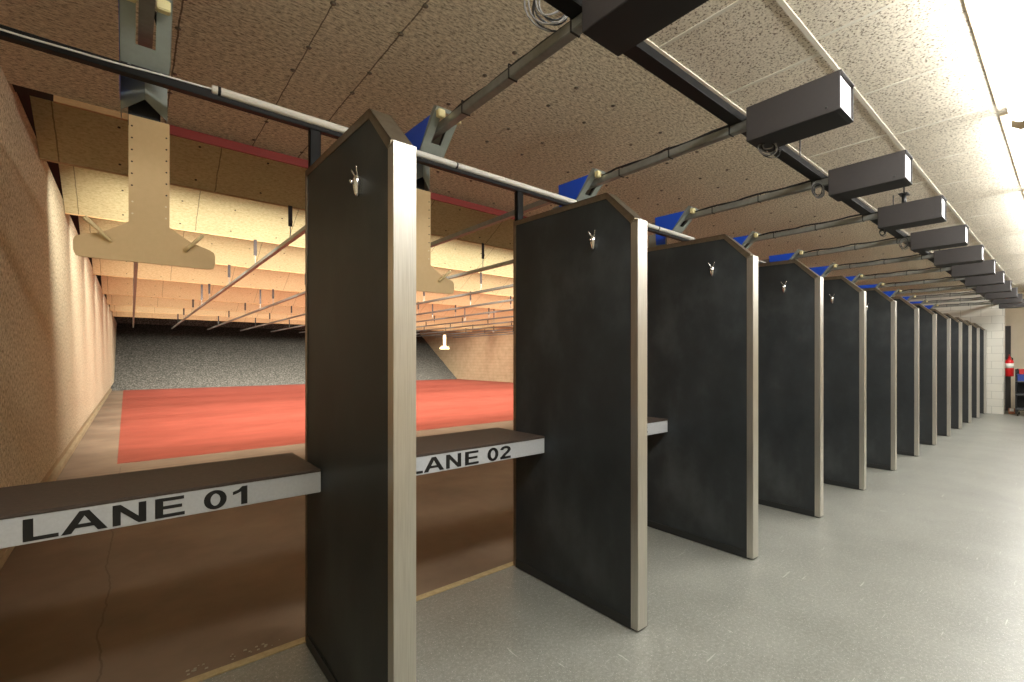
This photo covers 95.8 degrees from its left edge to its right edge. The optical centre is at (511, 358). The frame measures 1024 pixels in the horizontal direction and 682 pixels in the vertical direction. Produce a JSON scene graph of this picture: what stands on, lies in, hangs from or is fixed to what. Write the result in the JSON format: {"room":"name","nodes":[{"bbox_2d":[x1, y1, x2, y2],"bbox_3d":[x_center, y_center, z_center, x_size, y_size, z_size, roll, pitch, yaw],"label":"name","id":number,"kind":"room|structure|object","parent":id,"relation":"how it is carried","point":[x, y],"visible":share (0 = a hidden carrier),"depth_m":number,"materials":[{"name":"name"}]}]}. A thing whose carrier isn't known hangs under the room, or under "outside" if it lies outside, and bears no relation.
{"room":"sports facility","nodes":[
{"label":"sports facility","id":0,"kind":"room"},
{"bbox_2d":[0,66,116,487],"bbox_3d":[-10.798,-0.400,11.836,0.350,3.080,40.000,0,0,-39],"label":"wall","id":1,"kind":"structure","parent":0,"point":[58,327],"depth_m":4.21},
{"bbox_2d":[0,387,111,569],"bbox_3d":[-10.823,1.320,11.815,0.285,0.360,40.000,0,0,-39],"label":"baseboard","id":2,"kind":"structure","parent":1,"relation":"attached to","point":[56,469],"depth_m":6.65,"materials":[{"name":"beige paint"}]},
{"bbox_2d":[17,92,106,299],"bbox_3d":[-6.366,-3.250,21.207,19.700,0.100,31.150,0,0,-39],"label":"ceiling","id":3,"kind":"structure","parent":0,"point":[25,99],"depth_m":7.76,"materials":[{"name":"black"}]},
{"bbox_2d":[440,335,448,348],"bbox_3d":[-3.179,-0.761,21.897,0.524,0.678,0.077,0,0,-39],"label":"board","id":4,"kind":"object","parent":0,"point":[444,346],"visible":1,"depth_m":21.91,"materials":[{"name":"white wood"}]},
{"bbox_2d":[420,327,512,382],"bbox_3d":[1.396,-0.850,27.039,0.300,4.700,32.000,0,0,-39],"label":"wall","id":5,"kind":"structure","parent":0,"point":[483,358],"depth_m":31.34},
{"bbox_2d":[12,84,53,101],"bbox_3d":[3.594,-2.610,9.091,19.700,1.380,0.220,0,0,-39],"label":"trim","id":6,"kind":"structure","parent":5,"relation":"attached to","point":[27,91],"depth_m":3.34,"materials":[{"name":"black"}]},
{"bbox_2d":[30,96,514,250],"bbox_3d":[3.345,-2.220,9.674,18.745,0.823,1.334,0,0,-39],"label":"ceiling baffle","id":7,"kind":"structure","parent":5,"relation":"attached to","point":[66,135],"depth_m":4.77,"materials":[{"name":"brown wood"}]},
{"bbox_2d":[59,164,512,277],"bbox_3d":[2.050,-2.220,11.249,18.745,0.823,1.334,0,0,-39],"label":"ceiling baffle","id":8,"kind":"structure","parent":5,"relation":"attached to","point":[91,193],"depth_m":6.54,"materials":[{"name":"brown wood"}]},
{"bbox_2d":[112,311,472,331],"bbox_3d":[-9.623,-2.220,25.447,18.745,0.823,1.334,0,0,-39],"label":"ceiling baffle","id":9,"kind":"structure","parent":5,"relation":"attached to","point":[114,313],"depth_m":22.23,"materials":[{"name":"brown wood"}]},
{"bbox_2d":[78,216,512,296],"bbox_3d":[0.475,-2.220,13.165,18.745,0.823,1.334,0,0,-39],"label":"ceiling baffle","id":10,"kind":"structure","parent":5,"relation":"attached to","point":[227,251],"depth_m":9.13,"materials":[{"name":"brown wood"}]},
{"bbox_2d":[92,258,512,309],"bbox_3d":[-1.424,-2.220,15.475,18.745,0.823,1.334,0,0,-39],"label":"ceiling baffle","id":11,"kind":"structure","parent":5,"relation":"attached to","point":[258,278],"depth_m":11.44,"materials":[{"name":"brown wood"}]},
{"bbox_2d":[110,305,498,329],"bbox_3d":[-7.781,-2.220,23.207,18.745,0.823,1.334,0,0,-39],"label":"ceiling baffle","id":12,"kind":"structure","parent":5,"relation":"attached to","point":[120,308],"depth_m":19.86,"materials":[{"name":"brown wood"}]},
{"bbox_2d":[101,275,512,320],"bbox_3d":[-3.907,-2.220,18.495,18.745,0.823,1.334,0,0,-39],"label":"ceiling baffle","id":13,"kind":"structure","parent":5,"relation":"attached to","point":[111,285],"depth_m":14.58,"materials":[{"name":"brown wood"}]},
{"bbox_2d":[107,294,512,326],"bbox_3d":[-6.003,-2.220,21.044,18.745,0.823,1.334,0,0,-39],"label":"ceiling baffle","id":14,"kind":"structure","parent":5,"relation":"attached to","point":[111,299],"depth_m":17.53,"materials":[{"name":"brown wood"}]},
{"bbox_2d":[170,125,525,219],"bbox_3d":[4.052,-1.860,9.306,18.120,0.120,0.030,0,0,-39],"label":"trim","id":15,"kind":"structure","parent":5,"relation":"attached to","point":[176,131],"depth_m":4.13,"materials":[{"name":"red paint"}]},
{"bbox_2d":[0,0,1023,296],"bbox_3d":[7.920,-1.925,6.900,23.000,0.129,8.600,0,0,-39],"label":"ceiling","id":16,"kind":"structure","parent":0,"point":[250,48],"depth_m":3.24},
{"bbox_2d":[53,95,127,120],"bbox_3d":[-3.105,-1.873,3.422,0.410,0.095,0.030,0,0,-39],"label":"trim","id":17,"kind":"structure","parent":16,"relation":"attached to","point":[57,99],"depth_m":3.40,"materials":[{"name":"beige wood"}]},
{"bbox_2d":[544,0,991,301],"bbox_3d":[5.817,-1.655,6.490,18.630,0.429,0.077,0,0,-39],"label":"channel","id":18,"kind":"object","parent":16,"relation":"hanging from","point":[643,54],"visible":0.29,"depth_m":2.55,"materials":[{"name":"black metal"}]},
{"bbox_2d":[132,0,156,327],"bbox_3d":[-8.958,-1.648,10.992,0.087,0.705,26.040,0,0,-39],"label":"rail","id":19,"kind":"object","parent":18,"relation":"hanging from","point":[147,14],"visible":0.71,"depth_m":1.95,"materials":[{"name":"grey metal"}]},
{"bbox_2d":[73,114,214,269],"bbox_3d":[-1.691,-0.786,2.158,0.524,0.678,0.077,0,0,-39],"label":"board","id":20,"kind":"object","parent":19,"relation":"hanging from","point":[147,237],"visible":1,"depth_m":2.17,"materials":[{"name":"brown wood"}]},
{"bbox_2d":[118,0,172,124],"bbox_3d":[-1.623,-1.300,2.047,0.176,0.400,0.495,0,0,-39],"label":"bracket","id":21,"kind":"object","parent":19,"relation":"hanging from","point":[142,99],"visible":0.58,"depth_m":2.02,"materials":[{"name":"grey metal"}]},
{"bbox_2d":[171,0,581,328],"bbox_3d":[-7.903,-1.648,11.860,0.219,0.705,26.040,0,0,-39],"label":"rail","id":22,"kind":"object","parent":18,"relation":"hanging from","point":[572,29],"depth_m":2.34,"materials":[{"name":"grey metal"}]},
{"bbox_2d":[405,105,460,190],"bbox_3d":[-0.525,-1.300,2.950,0.176,0.400,0.495,0,0,-39],"label":"bracket","id":23,"kind":"object","parent":22,"relation":"attached to","point":[421,135],"visible":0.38,"depth_m":2.89,"materials":[{"name":"grey metal"}]},
{"bbox_2d":[416,188,453,293],"bbox_3d":[-0.593,-0.786,3.061,0.524,0.678,0.077,0,0,-39],"label":"board","id":24,"kind":"object","parent":23,"relation":"hanging from","point":[428,279],"visible":0.48,"depth_m":3.10,"materials":[{"name":"brown wood"}]},
{"bbox_2d":[582,0,708,55],"bbox_3d":[0.506,-1.367,1.691,0.230,0.200,0.471,0,0,-39],"label":"box","id":25,"kind":"object","parent":22,"relation":"attached to","point":[618,26],"visible":1,"depth_m":1.75,"materials":[{"name":"black metal"}]},
{"bbox_2d":[207,119,745,329],"bbox_3d":[-6.761,-1.648,12.798,0.086,0.705,26.040,0,0,-39],"label":"rail","id":26,"kind":"object","parent":18,"relation":"hanging from","point":[722,133],"visible":0.74,"depth_m":3.46,"materials":[{"name":"grey metal"}]},
{"bbox_2d":[552,168,605,208],"bbox_3d":[0.573,-1.300,3.853,0.176,0.400,0.495,0,0,-39],"label":"bracket","id":27,"kind":"object","parent":26,"relation":"attached to","point":[577,189],"visible":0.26,"depth_m":3.78,"materials":[{"name":"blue metal"}]},
{"bbox_2d":[746,69,854,157],"bbox_3d":[1.605,-1.328,2.594,0.230,0.279,0.471,0,0,-39],"label":"box","id":28,"kind":"object","parent":26,"relation":"attached to","point":[823,104],"depth_m":2.52,"materials":[{"name":"black metal"}]},
{"bbox_2d":[240,176,827,330],"bbox_3d":[-5.692,-1.642,13.678,0.162,0.715,26.040,0,0,-39],"label":"rail","id":29,"kind":"object","parent":18,"relation":"hanging from","point":[800,187],"depth_m":4.23,"materials":[{"name":"grey metal"}]},
{"bbox_2d":[649,206,698,247],"bbox_3d":[1.671,-1.300,4.756,0.176,0.400,0.495,0,0,-39],"label":"bracket","id":30,"kind":"object","parent":29,"relation":"attached to","point":[673,222],"visible":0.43,"depth_m":4.72,"materials":[{"name":"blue metal"}]},
{"bbox_2d":[828,150,912,201],"bbox_3d":[2.703,-1.367,3.497,0.230,0.200,0.471,0,0,-39],"label":"box","id":31,"kind":"object","parent":29,"relation":"attached to","point":[892,171],"visible":1,"depth_m":3.42,"materials":[{"name":"black metal"}]},
{"bbox_2d":[271,212,877,331],"bbox_3d":[-4.565,-1.648,14.604,0.087,0.705,26.040,0,0,-39],"label":"rail","id":32,"kind":"object","parent":18,"relation":"hanging from","point":[837,222],"visible":0.53,"depth_m":5.19,"materials":[{"name":"grey metal"}]},
{"bbox_2d":[733,231,759,248],"bbox_3d":[2.770,-1.300,5.659,0.176,0.400,0.495,0,0,-39],"label":"bracket","id":33,"kind":"object","parent":32,"relation":"attached to","point":[743,240],"visible":0.3,"depth_m":5.52,"materials":[{"name":"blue metal"}]},
{"bbox_2d":[878,195,946,236],"bbox_3d":[3.795,-1.333,4.407,0.230,0.267,0.492,0,0,-39],"label":"box","id":34,"kind":"object","parent":32,"relation":"attached to","point":[931,210],"depth_m":4.33,"materials":[{"name":"black metal"}]},
{"bbox_2d":[299,236,909,332],"bbox_3d":[-3.499,-1.645,15.481,0.170,0.711,26.040,0,0,-39],"label":"rail","id":35,"kind":"object","parent":18,"relation":"hanging from","point":[883,242],"depth_m":6.07,"materials":[{"name":"grey metal"}]},
{"bbox_2d":[769,249,804,261],"bbox_3d":[3.868,-1.300,6.562,0.176,0.400,0.495,0,0,-39],"label":"bracket","id":36,"kind":"object","parent":35,"relation":"attached to","point":[789,256],"visible":0.31,"depth_m":6.47,"materials":[{"name":"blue metal"}]},
{"bbox_2d":[910,224,968,252],"bbox_3d":[4.899,-1.367,5.302,0.230,0.200,0.471,0,0,-39],"label":"box","id":37,"kind":"object","parent":35,"relation":"attached to","point":[953,236],"visible":1,"depth_m":5.23,"materials":[{"name":"black metal"}]},
{"bbox_2d":[416,253,933,322],"bbox_3d":[-2.368,-1.648,16.410,0.087,0.705,26.040,0,0,-39],"label":"rail","id":38,"kind":"object","parent":18,"relation":"hanging from","point":[931,255],"visible":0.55,"depth_m":7.00,"materials":[{"name":"grey metal"}]},
{"bbox_2d":[810,263,837,276],"bbox_3d":[4.966,-1.300,7.465,0.176,0.400,0.495,0,0,-39],"label":"bracket","id":39,"kind":"object","parent":38,"relation":"attached to","point":[823,271],"visible":0.41,"depth_m":7.37,"materials":[{"name":"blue metal"}]},
{"bbox_2d":[934,244,984,266],"bbox_3d":[5.998,-1.367,6.205,0.230,0.200,0.471,0,0,-39],"label":"box","id":40,"kind":"object","parent":38,"relation":"attached to","point":[968,254],"visible":1,"depth_m":6.13,"materials":[{"name":"black metal"}]},
{"bbox_2d":[416,266,950,327],"bbox_3d":[-1.270,-1.648,17.313,0.087,0.705,26.040,0,0,-39],"label":"rail","id":41,"kind":"object","parent":18,"relation":"hanging from","point":[948,268],"visible":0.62,"depth_m":7.91,"materials":[{"name":"grey metal"}]},
{"bbox_2d":[951,259,995,278],"bbox_3d":[7.096,-1.367,7.108,0.230,0.200,0.471,0,0,-39],"label":"box","id":42,"kind":"object","parent":41,"relation":"attached to","point":[988,267],"visible":0.88,"depth_m":7.03,"materials":[{"name":"black metal"}]},
{"bbox_2d":[416,277,964,330],"bbox_3d":[-0.171,-1.648,18.216,0.087,0.705,26.040,0,0,-39],"label":"rail","id":43,"kind":"object","parent":18,"relation":"hanging from","point":[950,278],"visible":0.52,"depth_m":8.84,"materials":[{"name":"grey metal"}]},
{"bbox_2d":[965,271,1004,286],"bbox_3d":[8.194,-1.367,8.011,0.230,0.200,0.471,0,0,-39],"label":"box","id":44,"kind":"object","parent":43,"relation":"attached to","point":[998,278],"visible":0.77,"depth_m":7.94,"materials":[{"name":"black metal"}]},
{"bbox_2d":[417,285,975,333],"bbox_3d":[0.927,-1.648,19.119,0.087,0.705,26.040,0,0,-39],"label":"rail","id":45,"kind":"object","parent":18,"relation":"hanging from","point":[959,286],"visible":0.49,"depth_m":9.78,"materials":[{"name":"grey metal"}]},
{"bbox_2d":[976,280,1011,293],"bbox_3d":[9.293,-1.367,8.914,0.230,0.200,0.471,0,0,-39],"label":"box","id":46,"kind":"object","parent":45,"relation":"attached to","point":[1007,287],"visible":0.74,"depth_m":8.82,"materials":[{"name":"black metal"}]},
{"bbox_2d":[416,291,978,336],"bbox_3d":[2.025,-1.648,20.022,0.086,0.705,26.040,0,0,-39],"label":"rail","id":47,"kind":"object","parent":18,"relation":"hanging from","point":[974,292],"visible":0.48,"depth_m":10.70,"materials":[{"name":"grey metal"}]},
{"bbox_2d":[985,287,1017,299],"bbox_3d":[10.391,-1.367,9.817,0.230,0.200,0.471,0,0,-39],"label":"box","id":48,"kind":"object","parent":47,"relation":"attached to","point":[1014,294],"visible":0.73,"depth_m":9.73,"materials":[{"name":"black metal"}]},
{"bbox_2d":[437,297,985,336],"bbox_3d":[3.123,-1.648,20.925,0.087,0.705,26.040,0,0,-39],"label":"rail","id":49,"kind":"object","parent":18,"relation":"hanging from","point":[975,298],"visible":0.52,"depth_m":11.55,"materials":[{"name":"grey metal"}]},
{"bbox_2d":[992,293,1022,304],"bbox_3d":[11.489,-1.367,10.720,0.230,0.200,0.471,0,0,-39],"label":"box","id":50,"kind":"object","parent":49,"relation":"attached to","point":[1019,299],"visible":0.64,"depth_m":10.63,"materials":[{"name":"black metal"}]},
{"bbox_2d":[453,301,991,337],"bbox_3d":[4.222,-1.648,21.828,0.087,0.705,26.040,0,0,-39],"label":"rail","id":51,"kind":"object","parent":18,"relation":"hanging from","point":[988,302],"visible":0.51,"depth_m":12.45,"materials":[{"name":"grey metal"}]},
{"bbox_2d":[999,299,1023,308],"bbox_3d":[12.588,-1.367,11.623,0.230,0.200,0.471,0,0,-39],"label":"box","id":52,"kind":"object","parent":51,"relation":"attached to","point":[1016,305],"visible":0.5,"depth_m":11.55,"materials":[{"name":"black metal"}]},
{"bbox_2d":[644,0,1023,290],"bbox_3d":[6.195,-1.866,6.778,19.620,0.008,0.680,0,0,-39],"label":"trim","id":53,"kind":"structure","parent":16,"relation":"attached to","point":[782,3],"depth_m":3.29,"materials":[{"name":"beige metal"}]},
{"bbox_2d":[898,187,909,202],"bbox_3d":[3.768,-1.670,4.444,0.120,0.400,0.070,0,0,-39],"label":"hanger","id":54,"kind":"object","parent":16,"relation":"attached to","point":[904,194],"visible":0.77,"depth_m":4.43,"materials":[{"name":"grey metal"}]},
{"bbox_2d":[963,0,1023,122],"bbox_3d":[2.851,-1.790,2.516,2.360,0.160,0.465,0,0,-39],"label":"fitting","id":55,"kind":"object","parent":16,"relation":"attached to","point":[997,26],"visible":1,"depth_m":2.61,"materials":[{"name":"beige plastic"}]},
{"bbox_2d":[963,0,1006,109],"bbox_3d":[2.851,-1.859,2.516,2.360,0.022,0.465,0,0,-39],"label":"diffuser","id":56,"kind":"object","parent":55,"relation":"on","point":[973,9],"depth_m":2.77,"materials":[{"name":"white plastic"}]},
{"bbox_2d":[999,111,1023,187],"bbox_3d":[4.782,-1.790,4.103,2.360,0.160,0.465,0,0,-39],"label":"fitting","id":57,"kind":"object","parent":16,"relation":"attached to","point":[1014,131],"visible":0.89,"depth_m":3.83,"materials":[{"name":"white"}]},
{"bbox_2d":[1013,128,1023,167],"bbox_3d":[4.799,-1.782,4.083,2.320,0.133,0.382,0,0,-39],"label":"diffuser","id":58,"kind":"object","parent":57,"relation":"attached to","point":[1018,133],"depth_m":3.75,"materials":[{"name":"white plastic"}]},
{"bbox_2d":[0,379,1023,681],"bbox_3d":[-2.050,1.548,19.027,23.000,0.104,40.000,0,0,-39],"label":"floor","id":59,"kind":"structure","parent":0,"point":[916,574],"depth_m":3.09,"materials":[{"name":"grey concrete"}]},
{"bbox_2d":[186,639,279,674],"bbox_3d":[-1.394,1.498,2.331,0.410,0.002,0.060,0,0,-39],"label":"chips","id":60,"kind":"object","parent":59,"relation":"on","point":[265,645],"visible":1,"depth_m":2.30,"materials":[{"name":"beige"}]},
{"bbox_2d":[111,316,456,390],"bbox_3d":[-13.037,-0.850,29.478,18.900,4.700,5.700,0,0,-39],"label":"trap","id":61,"kind":"object","parent":59,"relation":"on","point":[151,354],"visible":0.54,"depth_m":26.27,"materials":[{"name":"rubber"}]},
{"bbox_2d":[181,562,513,681],"bbox_3d":[4.993,1.497,7.469,18.600,0.006,0.047,0,0,-39],"label":"trim","id":62,"kind":"structure","parent":59,"relation":"on","point":[234,665],"depth_m":2.38,"materials":[{"name":"brown wood"}]},
{"bbox_2d":[305,108,415,681],"bbox_3d":[-0.734,0.255,2.038,0.137,2.482,1.064,0,0,-39],"label":"divider","id":63,"kind":"object","parent":59,"relation":"on","point":[360,193],"visible":1,"depth_m":1.85,"materials":[{"name":"grey laminate"}]},
{"bbox_2d":[0,453,320,548],"bbox_3d":[-1.608,0.591,2.000,1.354,0.112,0.514,0,0,-39],"label":"countertop","id":64,"kind":"structure","parent":63,"relation":"attached to","point":[36,512],"depth_m":1.89,"materials":[{"name":"wood"}]},
{"bbox_2d":[513,192,646,630],"bbox_3d":[0.365,0.255,2.941,0.137,2.482,1.064,0,0,-39],"label":"divider","id":65,"kind":"object","parent":59,"relation":"on","point":[580,267],"visible":1,"depth_m":2.81,"materials":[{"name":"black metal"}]},
{"bbox_2d":[416,427,544,475],"bbox_3d":[-0.458,0.576,2.857,1.334,0.112,0.514,0,0,-39],"label":"countertop","id":66,"kind":"structure","parent":65,"relation":"attached to","point":[441,452],"depth_m":2.82,"materials":[{"name":"wood"}]},
{"bbox_2d":[647,234,757,558],"bbox_3d":[1.463,0.255,3.844,0.137,2.482,1.064,0,0,-39],"label":"divider","id":67,"kind":"object","parent":59,"relation":"on","point":[702,293],"visible":0.87,"depth_m":3.71,"materials":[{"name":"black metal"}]},
{"bbox_2d":[647,417,667,434],"bbox_3d":[0.710,0.576,3.675,1.334,0.112,0.354,0,0,-39],"label":"countertop","id":68,"kind":"structure","parent":67,"relation":"attached to","point":[654,425],"depth_m":3.88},
{"bbox_2d":[758,259,822,516],"bbox_3d":[2.561,0.255,4.747,0.137,2.482,1.064,0,0,-39],"label":"divider","id":69,"kind":"object","parent":59,"relation":"on","point":[790,294],"visible":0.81,"depth_m":4.51,"materials":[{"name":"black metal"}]},
{"bbox_2d":[823,276,865,489],"bbox_3d":[3.659,0.255,5.650,0.137,2.482,1.064,0,0,-39],"label":"divider","id":70,"kind":"object","parent":59,"relation":"on","point":[844,302],"visible":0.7,"depth_m":5.38,"materials":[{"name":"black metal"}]},
{"bbox_2d":[862,288,896,470],"bbox_3d":[4.758,0.255,6.553,0.137,2.482,1.064,0,0,-39],"label":"divider","id":71,"kind":"object","parent":59,"relation":"on","point":[881,310],"visible":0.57,"depth_m":6.25,"materials":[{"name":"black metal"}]},
{"bbox_2d":[890,296,918,455],"bbox_3d":[5.856,0.255,7.456,0.137,2.482,1.064,0,0,-39],"label":"divider","id":72,"kind":"object","parent":59,"relation":"on","point":[907,313],"visible":0.3,"depth_m":7.13,"materials":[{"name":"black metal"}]},
{"bbox_2d":[0,24,766,263],"bbox_3d":[5.014,-1.115,7.436,18.610,0.259,0.040,0,0,-39],"label":"horizontal pipe","id":73,"kind":"object","parent":72,"relation":"on","point":[315,132],"visible":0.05,"depth_m":2.18,"materials":[{"name":"black metal"}]},
{"bbox_2d":[0,28,765,262],"bbox_3d":[0.630,-1.243,3.800,7.200,0.050,0.046,0,0,-39],"label":"tube","id":74,"kind":"object","parent":73,"relation":"attached to","point":[217,90],"visible":0.77,"depth_m":2.44,"materials":[{"name":"white metal"}]},
{"bbox_2d":[913,303,936,444],"bbox_3d":[6.954,0.255,8.359,0.137,2.482,1.064,0,0,-39],"label":"divider","id":75,"kind":"object","parent":59,"relation":"on","point":[927,318],"visible":0.36,"depth_m":8.02,"materials":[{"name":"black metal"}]},
{"bbox_2d":[929,309,950,435],"bbox_3d":[8.053,0.255,9.262,0.137,2.482,1.064,0,0,-39],"label":"divider","id":76,"kind":"object","parent":59,"relation":"on","point":[943,322],"visible":0.3,"depth_m":8.91,"materials":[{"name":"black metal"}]},
{"bbox_2d":[943,313,961,428],"bbox_3d":[9.151,0.255,10.165,0.137,2.482,1.064,0,0,-39],"label":"divider","id":77,"kind":"object","parent":59,"relation":"on","point":[956,325],"visible":0.3,"depth_m":9.80,"materials":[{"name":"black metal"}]},
{"bbox_2d":[954,317,971,422],"bbox_3d":[10.249,0.255,11.068,0.137,2.482,1.064,0,0,-39],"label":"divider","id":78,"kind":"object","parent":59,"relation":"on","point":[966,328],"visible":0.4,"depth_m":10.71,"materials":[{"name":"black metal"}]},
{"bbox_2d":[964,320,979,417],"bbox_3d":[11.348,0.255,11.970,0.137,2.482,1.064,0,0,-39],"label":"divider","id":79,"kind":"object","parent":59,"relation":"on","point":[975,330],"visible":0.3,"depth_m":11.60,"materials":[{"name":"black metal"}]},
{"bbox_2d":[973,323,986,413],"bbox_3d":[12.446,0.255,12.873,0.137,2.482,1.064,0,0,-39],"label":"divider","id":80,"kind":"object","parent":59,"relation":"on","point":[983,333],"visible":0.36,"depth_m":12.49,"materials":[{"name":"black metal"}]},
{"bbox_2d":[1008,408,1014,413],"bbox_3d":[13.479,1.425,12.467,0.161,0.151,0.120,0,0,-39],"label":"cardboard box","id":81,"kind":"object","parent":59,"relation":"on","point":[1010,410],"visible":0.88,"depth_m":12.42,"materials":[{"name":"brown cardboard"}]},
{"bbox_2d":[1015,369,1023,415],"bbox_3d":[13.493,0.890,12.018,0.618,1.220,0.538,0,0,-39],"label":"storage cart","id":82,"kind":"object","parent":59,"relation":"on","point":[1019,385],"visible":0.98,"depth_m":12.31,"materials":[{"name":"black metal"}]},
{"bbox_2d":[1017,374,1023,380],"bbox_3d":[13.481,0.504,12.009,0.520,0.170,0.470,0,0,-39],"label":"plastic bin","id":83,"kind":"object","parent":82,"relation":"on","point":[1020,377],"visible":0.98,"depth_m":11.98,"materials":[{"name":"blue plastic"}]},
{"bbox_2d":[845,273,864,282],"bbox_3d":[6.064,-1.300,8.368,0.176,0.400,0.495,0,0,-39],"label":"bracket","id":84,"kind":"object","parent":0,"point":[851,278],"visible":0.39,"depth_m":8.22,"materials":[{"name":"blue metal"}]},
{"bbox_2d":[858,282,883,288],"bbox_3d":[7.163,-1.300,9.271,0.176,0.400,0.495,0,0,-39],"label":"bracket","id":85,"kind":"object","parent":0,"point":[880,283],"visible":0.41,"depth_m":9.17,"materials":[{"name":"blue metal"}]},
{"bbox_2d":[883,289,901,296],"bbox_3d":[8.261,-1.300,10.174,0.176,0.400,0.495,0,0,-39],"label":"bracket","id":86,"kind":"object","parent":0,"point":[888,293],"visible":0.39,"depth_m":10.06,"materials":[{"name":"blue metal"}]},
{"bbox_2d":[902,295,915,301],"bbox_3d":[9.359,-1.300,11.076,0.176,0.400,0.495,0,0,-39],"label":"bracket","id":87,"kind":"object","parent":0,"point":[908,298],"visible":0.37,"depth_m":10.93,"materials":[{"name":"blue metal"}]},
{"bbox_2d":[910,299,927,304],"bbox_3d":[10.458,-1.300,11.979,0.176,0.400,0.495,0,0,-39],"label":"bracket","id":88,"kind":"object","parent":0,"point":[914,302],"visible":0.32,"depth_m":11.85,"materials":[{"name":"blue metal"}]},
{"bbox_2d":[925,304,937,308],"bbox_3d":[11.556,-1.300,12.882,0.176,0.400,0.495,0,0,-39],"label":"bracket","id":89,"kind":"object","parent":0,"point":[926,306],"visible":0.35,"depth_m":12.76,"materials":[{"name":"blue metal"}]},
{"bbox_2d":[900,290,1004,413],"bbox_3d":[12.388,-0.185,13.550,0.450,3.370,2.800,0,0,-39],"label":"wall","id":90,"kind":"structure","parent":0,"point":[990,317],"depth_m":12.50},
{"bbox_2d":[1005,292,1023,407],"bbox_3d":[15.063,-0.185,12.384,0.200,3.370,8.000,0,0,-39],"label":"wall","id":91,"kind":"structure","parent":0,"point":[1014,317],"depth_m":13.14,"materials":[{"name":"beige paint"}]},
{"bbox_2d":[1005,326,1010,410],"bbox_3d":[14.127,0.290,13.278,0.090,2.420,0.270,0,0,-39],"label":"door","id":92,"kind":"structure","parent":91,"relation":"in","point":[1007,328],"depth_m":13.19,"materials":[{"name":"black paint"}]},
{"bbox_2d":[1005,356,1013,375],"bbox_3d":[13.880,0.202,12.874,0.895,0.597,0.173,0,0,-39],"label":"fire extinguisher","id":93,"kind":"object","parent":92,"relation":"attached to","point":[1009,363],"visible":0.99,"depth_m":12.60,"materials":[{"name":"red metal"}]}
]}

